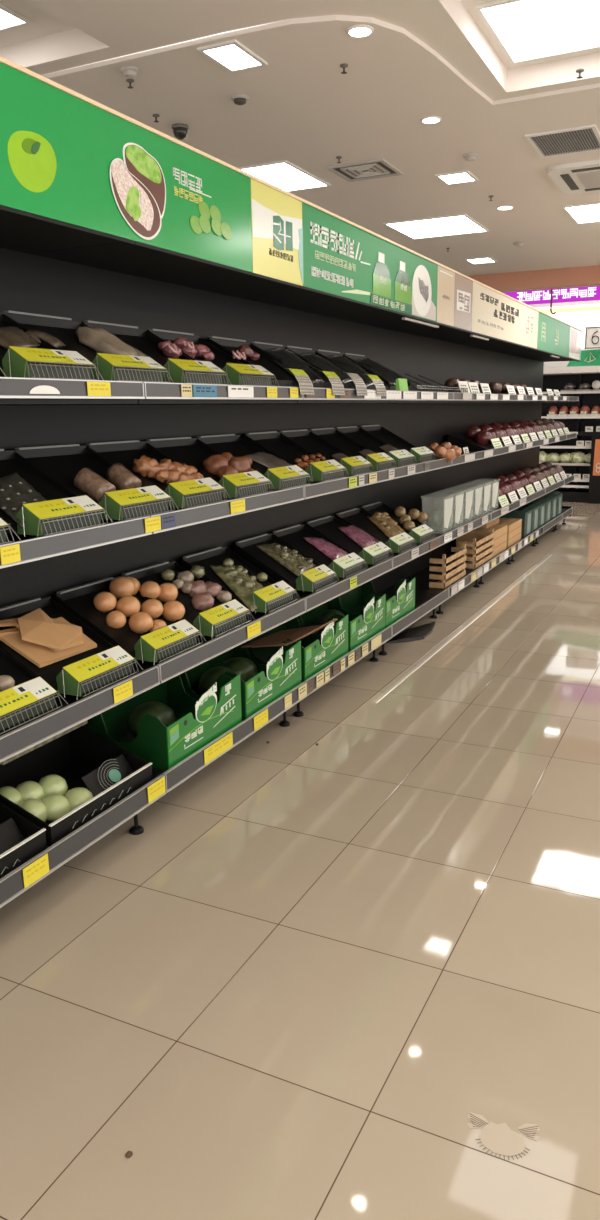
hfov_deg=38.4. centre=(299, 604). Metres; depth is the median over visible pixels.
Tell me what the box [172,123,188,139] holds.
security camera
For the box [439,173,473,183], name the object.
diffuser
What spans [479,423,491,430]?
fruit
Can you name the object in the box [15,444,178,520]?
display tray
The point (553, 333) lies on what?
header sign
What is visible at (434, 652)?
floor strip
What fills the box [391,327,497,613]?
display shelf
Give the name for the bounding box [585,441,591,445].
price card
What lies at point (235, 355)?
fat curl
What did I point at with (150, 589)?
onion
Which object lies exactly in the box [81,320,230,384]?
display tray
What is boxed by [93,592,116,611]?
onion
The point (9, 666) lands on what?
tray
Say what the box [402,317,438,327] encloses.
holder
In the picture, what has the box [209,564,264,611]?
pack
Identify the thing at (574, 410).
tray
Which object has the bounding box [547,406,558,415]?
tray
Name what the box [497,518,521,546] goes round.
carton
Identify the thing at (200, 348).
meat piece
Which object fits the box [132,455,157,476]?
root
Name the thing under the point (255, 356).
meat piece
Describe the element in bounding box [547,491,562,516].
carton
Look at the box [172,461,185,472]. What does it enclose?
root
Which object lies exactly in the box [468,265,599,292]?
trim
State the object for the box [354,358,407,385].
pack
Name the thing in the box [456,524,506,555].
carton
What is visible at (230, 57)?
diffuser
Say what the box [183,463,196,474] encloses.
root
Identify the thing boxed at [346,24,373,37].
recessed light
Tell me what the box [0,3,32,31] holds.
recessed light
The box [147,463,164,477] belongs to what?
root
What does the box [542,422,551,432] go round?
fruit
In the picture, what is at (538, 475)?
fruit
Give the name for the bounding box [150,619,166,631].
onion
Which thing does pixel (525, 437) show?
price card
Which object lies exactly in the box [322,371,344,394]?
label
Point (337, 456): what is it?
pack
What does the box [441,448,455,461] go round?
root
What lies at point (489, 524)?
carton
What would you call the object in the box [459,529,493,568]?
wooden crate
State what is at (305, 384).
print
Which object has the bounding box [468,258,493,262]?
diffuser
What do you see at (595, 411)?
tray
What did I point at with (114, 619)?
onion
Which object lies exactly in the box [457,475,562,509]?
wedge
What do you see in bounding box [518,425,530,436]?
fruit
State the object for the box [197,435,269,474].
tray
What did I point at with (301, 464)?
nut
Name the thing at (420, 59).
ceiling
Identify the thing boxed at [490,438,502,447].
price card
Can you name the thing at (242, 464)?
potato
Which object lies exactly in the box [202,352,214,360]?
meat piece
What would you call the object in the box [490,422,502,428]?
fruit
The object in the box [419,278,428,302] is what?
picture
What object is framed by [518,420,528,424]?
fruit
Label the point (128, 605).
onion
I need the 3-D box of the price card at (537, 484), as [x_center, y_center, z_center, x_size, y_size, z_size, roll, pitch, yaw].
[2.712,-1.351,9.809,0.054,0.100,0.310,5,14,26]
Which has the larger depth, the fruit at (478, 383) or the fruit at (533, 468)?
the fruit at (533, 468)
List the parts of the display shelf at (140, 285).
panel, price rail, price rail, price rail, price rail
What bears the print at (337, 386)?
attached to the label at (337, 385)
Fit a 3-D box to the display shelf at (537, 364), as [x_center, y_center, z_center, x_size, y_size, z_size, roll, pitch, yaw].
[3.328,-2.121,11.367,0.503,2.180,0.792,5,14,26]
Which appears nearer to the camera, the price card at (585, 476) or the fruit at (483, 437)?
the fruit at (483, 437)
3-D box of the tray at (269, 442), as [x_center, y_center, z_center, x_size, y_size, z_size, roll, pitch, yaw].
[-0.057,-0.814,4.679,0.325,0.233,0.405,5,14,26]
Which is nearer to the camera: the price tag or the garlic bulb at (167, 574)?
the garlic bulb at (167, 574)
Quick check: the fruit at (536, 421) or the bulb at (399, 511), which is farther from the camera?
the fruit at (536, 421)
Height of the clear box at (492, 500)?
0.287 m
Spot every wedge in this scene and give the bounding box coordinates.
[447,432,565,450]
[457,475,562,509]
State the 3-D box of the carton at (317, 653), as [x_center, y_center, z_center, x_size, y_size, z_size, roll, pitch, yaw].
[-0.029,0.200,4.812,0.409,0.260,0.575,5,14,26]
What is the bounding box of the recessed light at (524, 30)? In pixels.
[474,0,599,64]
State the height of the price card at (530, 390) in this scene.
0.105 m
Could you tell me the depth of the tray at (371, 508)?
6.31 m
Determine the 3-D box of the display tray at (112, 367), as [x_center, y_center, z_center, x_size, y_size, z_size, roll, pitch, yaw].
[-0.752,-0.922,3.093,0.438,0.250,0.405,5,14,26]
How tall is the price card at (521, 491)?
0.100 m
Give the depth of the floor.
2.56 m
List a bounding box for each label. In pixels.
[287,368,313,394]
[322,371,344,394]
[342,372,367,395]
[366,374,385,395]
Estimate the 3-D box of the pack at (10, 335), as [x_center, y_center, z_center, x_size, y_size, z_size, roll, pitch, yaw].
[-0.941,-0.876,2.836,0.120,0.100,0.245,2,13,12]
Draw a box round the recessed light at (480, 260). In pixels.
[464,257,496,263]
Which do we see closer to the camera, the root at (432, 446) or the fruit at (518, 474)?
the root at (432, 446)
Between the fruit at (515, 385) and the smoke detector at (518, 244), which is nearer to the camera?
the fruit at (515, 385)
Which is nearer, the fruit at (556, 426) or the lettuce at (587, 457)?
the fruit at (556, 426)
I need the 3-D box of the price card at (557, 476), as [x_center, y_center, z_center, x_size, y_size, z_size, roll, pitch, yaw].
[3.266,-1.610,10.910,0.054,0.100,0.310,5,14,26]
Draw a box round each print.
[0,695,27,707]
[72,787,131,828]
[98,759,118,788]
[296,376,312,392]
[329,378,343,393]
[353,379,366,393]
[374,381,385,394]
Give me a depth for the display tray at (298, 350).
4.95 m
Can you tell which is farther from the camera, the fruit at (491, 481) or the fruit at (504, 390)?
the fruit at (491, 481)
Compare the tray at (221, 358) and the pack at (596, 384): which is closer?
the tray at (221, 358)
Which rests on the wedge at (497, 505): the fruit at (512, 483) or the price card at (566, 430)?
the fruit at (512, 483)
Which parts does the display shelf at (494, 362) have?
panel, price rail, price rail, price rail, price rail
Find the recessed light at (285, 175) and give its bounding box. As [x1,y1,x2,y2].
[237,160,330,191]
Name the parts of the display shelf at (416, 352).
panel, price rail, price rail, price rail, price rail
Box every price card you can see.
[457,381,470,392]
[463,447,468,453]
[468,382,479,392]
[480,383,490,393]
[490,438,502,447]
[497,495,508,506]
[501,436,512,445]
[506,385,515,393]
[507,491,518,502]
[512,435,521,443]
[517,386,525,394]
[517,487,526,498]
[520,434,529,442]
[525,484,534,494]
[526,387,534,394]
[529,432,537,440]
[533,481,541,490]
[535,388,542,394]
[537,431,544,438]
[541,478,548,487]
[544,430,551,437]
[547,389,553,395]
[547,476,555,484]
[551,429,558,436]
[554,473,560,481]
[557,428,563,435]
[560,471,566,478]
[563,427,569,433]
[573,474,580,478]
[576,441,583,445]
[582,474,589,478]
[585,426,592,431]
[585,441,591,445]
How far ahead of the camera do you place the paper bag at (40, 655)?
3.00 m
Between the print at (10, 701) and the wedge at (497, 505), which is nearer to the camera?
the print at (10, 701)
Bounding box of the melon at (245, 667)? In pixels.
[221,657,257,681]
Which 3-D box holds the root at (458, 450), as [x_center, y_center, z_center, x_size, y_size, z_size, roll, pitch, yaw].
[1.180,-1.165,6.580,0.110,0.106,0.129,5,14,26]
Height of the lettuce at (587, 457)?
0.183 m
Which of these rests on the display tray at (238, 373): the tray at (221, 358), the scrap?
the tray at (221, 358)
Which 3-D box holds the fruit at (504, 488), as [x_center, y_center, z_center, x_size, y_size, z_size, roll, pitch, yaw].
[2.030,-1.143,8.686,0.166,0.165,0.200,5,14,26]
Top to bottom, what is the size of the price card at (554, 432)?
0.100 m
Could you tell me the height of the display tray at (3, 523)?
0.250 m
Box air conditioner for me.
[548,159,599,193]
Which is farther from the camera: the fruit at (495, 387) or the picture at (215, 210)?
the fruit at (495, 387)
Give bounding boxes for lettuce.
[539,451,547,462]
[546,453,558,462]
[558,452,570,462]
[570,451,584,462]
[583,453,590,462]
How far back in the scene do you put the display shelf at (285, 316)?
4.76 m
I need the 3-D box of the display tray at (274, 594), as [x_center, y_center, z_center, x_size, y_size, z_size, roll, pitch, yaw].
[-0.283,-0.130,4.222,0.438,0.250,0.405,5,14,26]
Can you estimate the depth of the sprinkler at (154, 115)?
5.08 m
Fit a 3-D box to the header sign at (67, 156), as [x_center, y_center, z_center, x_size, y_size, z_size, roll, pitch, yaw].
[-0.729,-1.338,2.549,0.035,0.378,2.365,5,14,26]
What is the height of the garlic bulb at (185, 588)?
0.052 m
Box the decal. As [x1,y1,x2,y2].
[466,1112,540,1159]
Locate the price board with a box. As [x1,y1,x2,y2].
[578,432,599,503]
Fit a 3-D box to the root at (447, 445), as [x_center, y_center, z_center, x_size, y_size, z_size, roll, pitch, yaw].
[1.115,-1.208,6.590,0.087,0.081,0.112,1,13,8]
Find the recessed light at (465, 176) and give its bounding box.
[435,170,478,184]
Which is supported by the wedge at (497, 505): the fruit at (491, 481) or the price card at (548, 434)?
the fruit at (491, 481)
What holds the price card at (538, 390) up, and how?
on the display shelf at (494, 362)
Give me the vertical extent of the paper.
0.106 m
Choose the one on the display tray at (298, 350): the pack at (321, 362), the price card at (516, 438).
the pack at (321, 362)
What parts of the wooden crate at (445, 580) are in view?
corner post, board, corner post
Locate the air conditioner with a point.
(584, 176)
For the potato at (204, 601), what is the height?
0.084 m
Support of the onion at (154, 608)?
in the display tray at (178, 635)
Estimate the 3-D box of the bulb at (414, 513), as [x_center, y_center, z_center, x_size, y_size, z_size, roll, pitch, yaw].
[0.860,-0.688,6.506,0.087,0.083,0.096,5,14,26]
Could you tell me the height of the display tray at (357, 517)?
0.250 m
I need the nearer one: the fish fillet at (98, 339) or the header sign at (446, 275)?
the fish fillet at (98, 339)
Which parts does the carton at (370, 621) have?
panel, panel, panel, panel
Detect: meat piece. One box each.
[157,341,172,350]
[162,344,182,358]
[173,338,190,347]
[179,345,196,357]
[194,344,209,356]
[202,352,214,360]
[236,345,253,357]
[249,352,258,359]
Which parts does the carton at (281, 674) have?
panel, panel, panel, panel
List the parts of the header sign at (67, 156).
apple stem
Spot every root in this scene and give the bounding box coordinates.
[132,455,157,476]
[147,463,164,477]
[154,469,169,482]
[159,459,174,469]
[165,469,180,483]
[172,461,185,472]
[178,472,193,481]
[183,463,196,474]
[190,472,203,479]
[429,443,437,450]
[433,445,446,458]
[440,442,451,448]
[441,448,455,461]
[451,445,461,457]
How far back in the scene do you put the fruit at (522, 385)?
9.04 m
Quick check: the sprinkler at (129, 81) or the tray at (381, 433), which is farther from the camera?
the tray at (381, 433)
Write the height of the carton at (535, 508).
0.295 m
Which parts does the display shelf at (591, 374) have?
price rail, price rail, price rail, price rail, price rail, panel, price rail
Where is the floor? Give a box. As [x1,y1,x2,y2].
[0,502,599,1219]
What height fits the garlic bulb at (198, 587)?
0.082 m
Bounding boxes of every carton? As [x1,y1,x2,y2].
[86,674,241,769]
[180,640,301,719]
[246,614,347,681]
[297,594,385,651]
[339,577,414,627]
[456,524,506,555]
[478,518,498,528]
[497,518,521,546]
[499,507,531,537]
[521,503,538,532]
[529,500,545,528]
[535,497,551,523]
[541,494,556,519]
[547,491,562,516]
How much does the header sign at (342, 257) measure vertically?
0.378 m
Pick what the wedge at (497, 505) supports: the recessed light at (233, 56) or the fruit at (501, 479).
the fruit at (501, 479)
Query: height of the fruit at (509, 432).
0.174 m
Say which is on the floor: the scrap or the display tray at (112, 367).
the scrap
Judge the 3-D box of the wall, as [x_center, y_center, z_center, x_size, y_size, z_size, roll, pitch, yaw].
[7.448,-3.679,13.832,11.200,4.000,0.150,5,14,26]
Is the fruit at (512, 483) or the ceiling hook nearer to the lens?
the fruit at (512, 483)
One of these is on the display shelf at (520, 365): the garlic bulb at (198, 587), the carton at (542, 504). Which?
the carton at (542, 504)
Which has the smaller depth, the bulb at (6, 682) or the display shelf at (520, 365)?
the bulb at (6, 682)
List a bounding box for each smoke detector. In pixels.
[121,66,138,77]
[231,94,248,104]
[463,153,478,161]
[513,242,524,246]
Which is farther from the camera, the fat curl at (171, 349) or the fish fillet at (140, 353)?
the fat curl at (171, 349)
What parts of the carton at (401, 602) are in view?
panel, panel, panel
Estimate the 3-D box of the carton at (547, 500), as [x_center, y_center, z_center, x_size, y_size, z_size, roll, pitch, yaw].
[2.858,-1.147,10.444,0.302,0.295,0.375,5,14,26]
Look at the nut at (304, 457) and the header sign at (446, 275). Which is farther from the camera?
the header sign at (446, 275)
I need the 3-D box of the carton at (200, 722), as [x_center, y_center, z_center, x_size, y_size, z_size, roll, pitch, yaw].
[-0.574,0.456,3.729,0.409,0.260,0.575,5,14,26]
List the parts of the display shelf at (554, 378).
price rail, price rail, price rail, price rail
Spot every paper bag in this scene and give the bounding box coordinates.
[0,617,96,667]
[0,618,83,651]
[18,608,81,649]
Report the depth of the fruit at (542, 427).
10.03 m
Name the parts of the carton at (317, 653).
panel, panel, panel, panel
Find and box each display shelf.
[0,205,165,907]
[28,241,306,792]
[214,286,400,716]
[322,311,454,655]
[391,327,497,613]
[438,338,527,583]
[476,347,551,561]
[504,353,570,543]
[527,358,579,529]
[539,366,582,501]
[572,366,599,502]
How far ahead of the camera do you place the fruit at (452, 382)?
6.80 m
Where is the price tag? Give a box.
[396,378,407,390]
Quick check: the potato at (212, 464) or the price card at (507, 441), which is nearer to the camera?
the potato at (212, 464)
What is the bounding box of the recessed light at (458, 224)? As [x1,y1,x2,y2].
[383,214,488,238]
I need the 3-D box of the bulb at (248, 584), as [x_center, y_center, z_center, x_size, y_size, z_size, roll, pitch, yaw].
[-0.251,-0.096,4.157,0.057,0.050,0.059,5,14,26]
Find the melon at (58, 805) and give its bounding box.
[41,793,70,821]
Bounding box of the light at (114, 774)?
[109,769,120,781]
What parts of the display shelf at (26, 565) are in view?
panel, price rail, price rail, price rail, price rail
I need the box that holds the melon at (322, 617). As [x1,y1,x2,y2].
[315,609,344,633]
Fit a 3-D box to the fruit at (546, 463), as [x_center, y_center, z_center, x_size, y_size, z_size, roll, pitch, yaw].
[3.250,-1.819,11.363,0.161,0.162,0.188,5,14,26]
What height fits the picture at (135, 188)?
0.213 m
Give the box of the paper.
[241,619,337,647]
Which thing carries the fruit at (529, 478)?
on the wedge at (497, 505)
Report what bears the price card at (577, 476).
on the display shelf at (591, 374)
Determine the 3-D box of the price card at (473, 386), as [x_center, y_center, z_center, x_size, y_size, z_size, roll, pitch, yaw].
[1.429,-1.765,7.050,0.044,0.113,0.270,5,14,26]
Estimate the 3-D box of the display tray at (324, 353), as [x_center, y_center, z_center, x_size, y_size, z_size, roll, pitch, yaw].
[0.326,-1.459,5.353,0.329,0.240,0.405,5,14,26]
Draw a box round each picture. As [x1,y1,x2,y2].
[7,131,56,191]
[111,164,159,236]
[126,186,140,220]
[190,215,201,233]
[198,201,209,218]
[199,215,210,233]
[210,205,220,221]
[211,218,221,235]
[221,222,231,239]
[412,265,431,315]
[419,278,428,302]
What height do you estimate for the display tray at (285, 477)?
0.250 m
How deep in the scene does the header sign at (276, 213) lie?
3.77 m
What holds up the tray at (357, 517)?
on the display tray at (357, 517)
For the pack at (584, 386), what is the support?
on the display shelf at (591, 374)
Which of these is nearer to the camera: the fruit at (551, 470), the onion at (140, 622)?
the onion at (140, 622)
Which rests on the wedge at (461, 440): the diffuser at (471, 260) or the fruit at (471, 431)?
the fruit at (471, 431)
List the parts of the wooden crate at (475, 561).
corner post, board, corner post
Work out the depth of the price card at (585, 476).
14.30 m
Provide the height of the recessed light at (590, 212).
0.012 m
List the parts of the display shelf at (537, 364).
panel, price rail, price rail, price rail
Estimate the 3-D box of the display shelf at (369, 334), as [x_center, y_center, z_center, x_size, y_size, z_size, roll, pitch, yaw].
[0.647,-0.865,6.043,0.503,2.180,1.310,5,14,26]
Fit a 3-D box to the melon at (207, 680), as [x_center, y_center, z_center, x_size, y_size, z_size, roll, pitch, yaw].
[-0.392,0.387,4.200,0.200,0.168,0.220,5,14,26]
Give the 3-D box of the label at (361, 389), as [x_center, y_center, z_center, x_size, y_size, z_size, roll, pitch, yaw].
[0.303,-1.225,4.775,0.108,0.125,0.182,5,14,26]
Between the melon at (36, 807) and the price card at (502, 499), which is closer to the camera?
the melon at (36, 807)
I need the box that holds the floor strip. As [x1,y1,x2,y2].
[372,555,551,702]
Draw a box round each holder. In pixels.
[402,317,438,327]
[470,335,488,339]
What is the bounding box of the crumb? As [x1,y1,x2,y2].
[125,1151,131,1157]
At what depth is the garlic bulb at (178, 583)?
3.85 m
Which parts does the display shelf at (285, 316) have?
panel, price rail, price rail, price rail, price rail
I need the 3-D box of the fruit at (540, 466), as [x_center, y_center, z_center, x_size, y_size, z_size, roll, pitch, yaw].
[3.067,-1.732,10.999,0.154,0.153,0.180,5,14,26]
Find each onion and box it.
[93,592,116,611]
[106,611,125,627]
[109,576,134,598]
[115,596,140,617]
[128,577,140,594]
[128,612,152,633]
[139,581,160,598]
[140,599,163,618]
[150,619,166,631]
[157,583,177,602]
[162,600,184,621]
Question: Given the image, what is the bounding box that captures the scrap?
[387,621,434,643]
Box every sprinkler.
[126,79,133,88]
[152,114,159,122]
[340,63,347,73]
[576,69,583,78]
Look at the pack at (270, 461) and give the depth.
4.33 m
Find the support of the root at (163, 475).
in the display tray at (196, 492)
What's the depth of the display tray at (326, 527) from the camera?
5.39 m
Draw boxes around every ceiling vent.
[326,158,403,181]
[524,124,599,157]
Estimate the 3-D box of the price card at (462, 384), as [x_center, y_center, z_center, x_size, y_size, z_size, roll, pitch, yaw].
[1.297,-1.704,6.788,0.044,0.115,0.270,5,14,26]
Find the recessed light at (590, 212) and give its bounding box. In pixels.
[562,202,599,223]
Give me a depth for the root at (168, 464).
3.57 m
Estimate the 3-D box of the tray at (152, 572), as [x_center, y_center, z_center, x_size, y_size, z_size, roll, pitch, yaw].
[-0.537,-0.039,3.834,0.325,0.233,0.405,5,14,26]
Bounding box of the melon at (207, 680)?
[198,666,237,694]
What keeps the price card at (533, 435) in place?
on the display shelf at (494, 362)
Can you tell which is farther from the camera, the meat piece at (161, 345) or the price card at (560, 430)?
the price card at (560, 430)
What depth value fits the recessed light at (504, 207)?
7.55 m
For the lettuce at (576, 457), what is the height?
0.243 m
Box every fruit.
[444,378,459,391]
[458,379,469,392]
[466,425,480,439]
[470,380,480,391]
[474,483,486,492]
[475,429,491,444]
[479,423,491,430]
[485,479,496,487]
[487,430,495,443]
[488,428,503,441]
[489,382,501,393]
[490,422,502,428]
[495,475,507,483]
[497,488,502,500]
[498,483,509,496]
[500,382,510,393]
[500,426,513,440]
[504,480,519,493]
[505,473,516,479]
[509,421,519,426]
[510,383,519,393]
[512,426,521,436]
[514,471,524,477]
[515,477,526,488]
[518,384,527,394]
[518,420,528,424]
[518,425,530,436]
[521,467,532,474]
[521,474,534,485]
[526,423,538,434]
[528,471,542,482]
[530,466,538,470]
[533,419,542,423]
[535,463,545,470]
[536,423,544,433]
[539,470,547,478]
[541,461,551,467]
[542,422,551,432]
[543,467,554,476]
[548,421,558,430]
[549,464,561,474]
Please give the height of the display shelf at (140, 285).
2.180 m
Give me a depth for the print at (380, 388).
5.01 m
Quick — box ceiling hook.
[550,289,555,313]
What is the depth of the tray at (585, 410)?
14.14 m
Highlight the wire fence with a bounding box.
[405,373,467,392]
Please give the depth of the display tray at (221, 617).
3.79 m
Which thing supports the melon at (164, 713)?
in the carton at (200, 722)
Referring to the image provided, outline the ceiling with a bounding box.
[0,0,599,275]
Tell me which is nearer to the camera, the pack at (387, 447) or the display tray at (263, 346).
the display tray at (263, 346)
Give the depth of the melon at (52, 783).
3.08 m
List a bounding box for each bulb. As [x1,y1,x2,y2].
[0,675,14,691]
[160,569,174,580]
[172,579,183,588]
[176,571,193,582]
[180,582,191,593]
[188,580,206,596]
[189,565,204,577]
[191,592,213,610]
[205,581,221,597]
[216,590,231,602]
[222,558,233,565]
[242,580,253,588]
[256,572,267,581]
[279,551,288,556]
[394,506,405,517]
[399,514,410,524]
[403,520,414,531]
[408,508,419,518]
[416,512,427,522]
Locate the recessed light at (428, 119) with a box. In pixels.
[420,116,441,123]
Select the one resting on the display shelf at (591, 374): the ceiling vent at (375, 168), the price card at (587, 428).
the price card at (587, 428)
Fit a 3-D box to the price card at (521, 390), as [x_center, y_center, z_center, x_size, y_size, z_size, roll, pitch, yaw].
[2.219,-2.132,8.620,0.044,0.107,0.300,5,14,26]
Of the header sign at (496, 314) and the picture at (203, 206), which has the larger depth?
the header sign at (496, 314)
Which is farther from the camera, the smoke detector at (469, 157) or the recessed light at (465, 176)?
the recessed light at (465, 176)
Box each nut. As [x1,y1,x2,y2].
[296,461,307,468]
[301,455,308,460]
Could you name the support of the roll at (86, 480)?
in the display tray at (62, 463)
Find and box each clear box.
[427,497,452,531]
[441,493,463,526]
[452,490,472,521]
[463,487,482,516]
[472,484,490,512]
[481,482,498,508]
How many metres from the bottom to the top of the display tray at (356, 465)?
0.250 m
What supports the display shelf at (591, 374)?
on the floor
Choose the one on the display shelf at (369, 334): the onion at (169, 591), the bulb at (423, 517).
the bulb at (423, 517)
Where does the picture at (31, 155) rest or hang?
attached to the header sign at (67, 156)
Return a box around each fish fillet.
[75,326,137,355]
[127,344,147,356]
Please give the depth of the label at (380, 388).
5.01 m
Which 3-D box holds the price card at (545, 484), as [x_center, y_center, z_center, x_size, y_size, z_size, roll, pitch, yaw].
[2.897,-1.437,10.176,0.054,0.100,0.310,5,14,26]
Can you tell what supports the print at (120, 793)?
attached to the tray at (83, 757)
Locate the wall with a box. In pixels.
[529,300,599,366]
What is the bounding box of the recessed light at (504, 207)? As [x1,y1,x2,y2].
[496,205,513,209]
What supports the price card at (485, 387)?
on the display shelf at (416, 352)
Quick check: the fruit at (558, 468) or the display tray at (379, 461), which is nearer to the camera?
the display tray at (379, 461)
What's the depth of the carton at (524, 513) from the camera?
9.26 m
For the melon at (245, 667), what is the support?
in the carton at (281, 674)
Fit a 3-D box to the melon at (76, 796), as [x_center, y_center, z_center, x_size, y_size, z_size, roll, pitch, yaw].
[-0.794,0.696,3.080,0.112,0.085,0.111,8,15,33]
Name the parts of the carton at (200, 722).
panel, panel, panel, panel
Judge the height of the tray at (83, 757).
0.205 m
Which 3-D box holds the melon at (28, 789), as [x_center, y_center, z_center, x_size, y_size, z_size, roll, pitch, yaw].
[-0.959,0.666,3.042,0.112,0.085,0.111,8,15,33]
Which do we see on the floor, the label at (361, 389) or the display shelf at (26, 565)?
the display shelf at (26, 565)
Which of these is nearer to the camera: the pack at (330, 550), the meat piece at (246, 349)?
the meat piece at (246, 349)
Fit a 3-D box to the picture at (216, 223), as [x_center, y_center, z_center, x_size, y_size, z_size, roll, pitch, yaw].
[-0.322,-1.466,3.339,0.001,0.062,0.082,5,14,26]
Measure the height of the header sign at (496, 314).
0.378 m
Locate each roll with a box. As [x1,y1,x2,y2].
[74,468,115,501]
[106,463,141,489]
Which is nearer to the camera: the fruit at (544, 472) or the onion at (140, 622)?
the onion at (140, 622)
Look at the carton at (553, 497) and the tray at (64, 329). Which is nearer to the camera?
the tray at (64, 329)
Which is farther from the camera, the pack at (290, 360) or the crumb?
the pack at (290, 360)
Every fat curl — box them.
[167,344,177,353]
[186,341,194,349]
[232,350,240,359]
[239,352,245,359]
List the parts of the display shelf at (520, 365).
panel, price rail, price rail, price rail, price rail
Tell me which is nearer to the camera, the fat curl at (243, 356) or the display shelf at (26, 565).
the display shelf at (26, 565)
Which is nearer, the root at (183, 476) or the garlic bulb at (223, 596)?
the root at (183, 476)
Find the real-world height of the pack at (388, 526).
0.157 m
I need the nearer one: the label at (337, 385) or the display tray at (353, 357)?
the label at (337, 385)
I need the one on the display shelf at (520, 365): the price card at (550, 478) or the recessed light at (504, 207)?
the price card at (550, 478)
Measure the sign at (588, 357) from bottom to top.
0.270 m
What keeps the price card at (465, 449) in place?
on the display shelf at (416, 352)
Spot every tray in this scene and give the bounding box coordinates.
[0,312,103,379]
[0,449,112,536]
[0,518,20,543]
[0,596,142,698]
[0,647,36,685]
[0,647,67,733]
[0,726,151,845]
[0,802,46,878]
[4,310,173,382]
[4,312,99,378]
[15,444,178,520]
[54,576,205,663]
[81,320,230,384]
[81,322,191,370]
[86,440,230,508]
[122,561,223,625]
[122,561,253,638]
[147,329,278,385]
[147,330,242,369]
[147,437,274,498]
[147,438,220,482]
[181,546,299,614]
[197,434,312,489]
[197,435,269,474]
[208,336,298,386]
[234,533,338,592]
[244,431,349,481]
[244,432,319,470]
[251,341,331,387]
[272,524,347,566]
[272,524,367,578]
[279,429,374,475]
[284,346,355,388]
[306,516,393,563]
[309,428,396,470]
[316,350,388,389]
[335,426,416,466]
[336,508,398,543]
[336,508,416,552]
[343,353,409,390]
[360,425,416,451]
[360,425,436,462]
[361,502,418,533]
[361,502,435,543]
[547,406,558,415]
[557,405,568,415]
[568,406,579,415]
[579,405,589,415]
[589,405,599,415]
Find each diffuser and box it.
[0,9,23,28]
[205,45,259,69]
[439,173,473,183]
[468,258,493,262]
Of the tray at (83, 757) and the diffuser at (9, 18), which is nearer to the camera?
the tray at (83, 757)
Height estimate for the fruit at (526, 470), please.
0.163 m
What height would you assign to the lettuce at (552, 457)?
0.182 m
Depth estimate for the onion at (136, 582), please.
3.65 m
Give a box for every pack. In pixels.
[0,326,39,348]
[0,472,47,527]
[25,330,65,347]
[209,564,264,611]
[244,452,291,468]
[257,542,315,576]
[264,346,325,383]
[298,352,352,383]
[304,537,347,559]
[326,355,373,386]
[331,452,347,461]
[338,525,379,547]
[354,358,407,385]
[359,449,374,456]
[367,512,406,538]
[379,443,397,452]
[561,383,575,390]
[576,383,591,390]
[592,380,599,388]
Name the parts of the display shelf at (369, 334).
panel, price rail, price rail, price rail, price rail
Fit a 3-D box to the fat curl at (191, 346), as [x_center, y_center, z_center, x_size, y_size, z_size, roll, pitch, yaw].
[-0.463,-1.099,3.646,0.040,0.035,0.036,-7,14,-26]
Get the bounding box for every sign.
[0,56,252,272]
[250,175,303,285]
[302,200,438,321]
[437,263,455,326]
[454,271,473,330]
[472,280,539,348]
[504,286,599,304]
[536,304,599,348]
[537,311,570,356]
[566,349,599,366]
[569,325,582,359]
[584,326,599,348]
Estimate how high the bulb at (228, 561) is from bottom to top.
0.048 m
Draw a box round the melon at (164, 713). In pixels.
[127,701,175,737]
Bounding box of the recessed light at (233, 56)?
[197,39,267,72]
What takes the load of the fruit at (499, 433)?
on the wedge at (461, 440)
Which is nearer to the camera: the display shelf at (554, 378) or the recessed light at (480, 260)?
the recessed light at (480, 260)
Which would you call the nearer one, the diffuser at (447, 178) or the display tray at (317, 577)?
the display tray at (317, 577)
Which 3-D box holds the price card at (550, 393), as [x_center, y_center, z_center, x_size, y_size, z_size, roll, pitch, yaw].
[2.901,-2.449,9.975,0.044,0.101,0.300,5,14,26]
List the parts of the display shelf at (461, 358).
panel, price rail, price rail, price rail, price rail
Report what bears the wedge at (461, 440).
on the display shelf at (461, 358)
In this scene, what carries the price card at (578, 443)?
on the display shelf at (591, 374)
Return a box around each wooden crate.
[429,544,466,588]
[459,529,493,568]
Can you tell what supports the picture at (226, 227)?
attached to the header sign at (67, 156)
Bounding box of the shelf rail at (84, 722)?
[0,720,86,764]
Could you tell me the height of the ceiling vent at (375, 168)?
0.014 m
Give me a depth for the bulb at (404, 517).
6.23 m
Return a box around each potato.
[202,454,227,475]
[218,465,237,478]
[221,452,232,461]
[228,456,250,472]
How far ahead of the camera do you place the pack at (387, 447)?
5.76 m

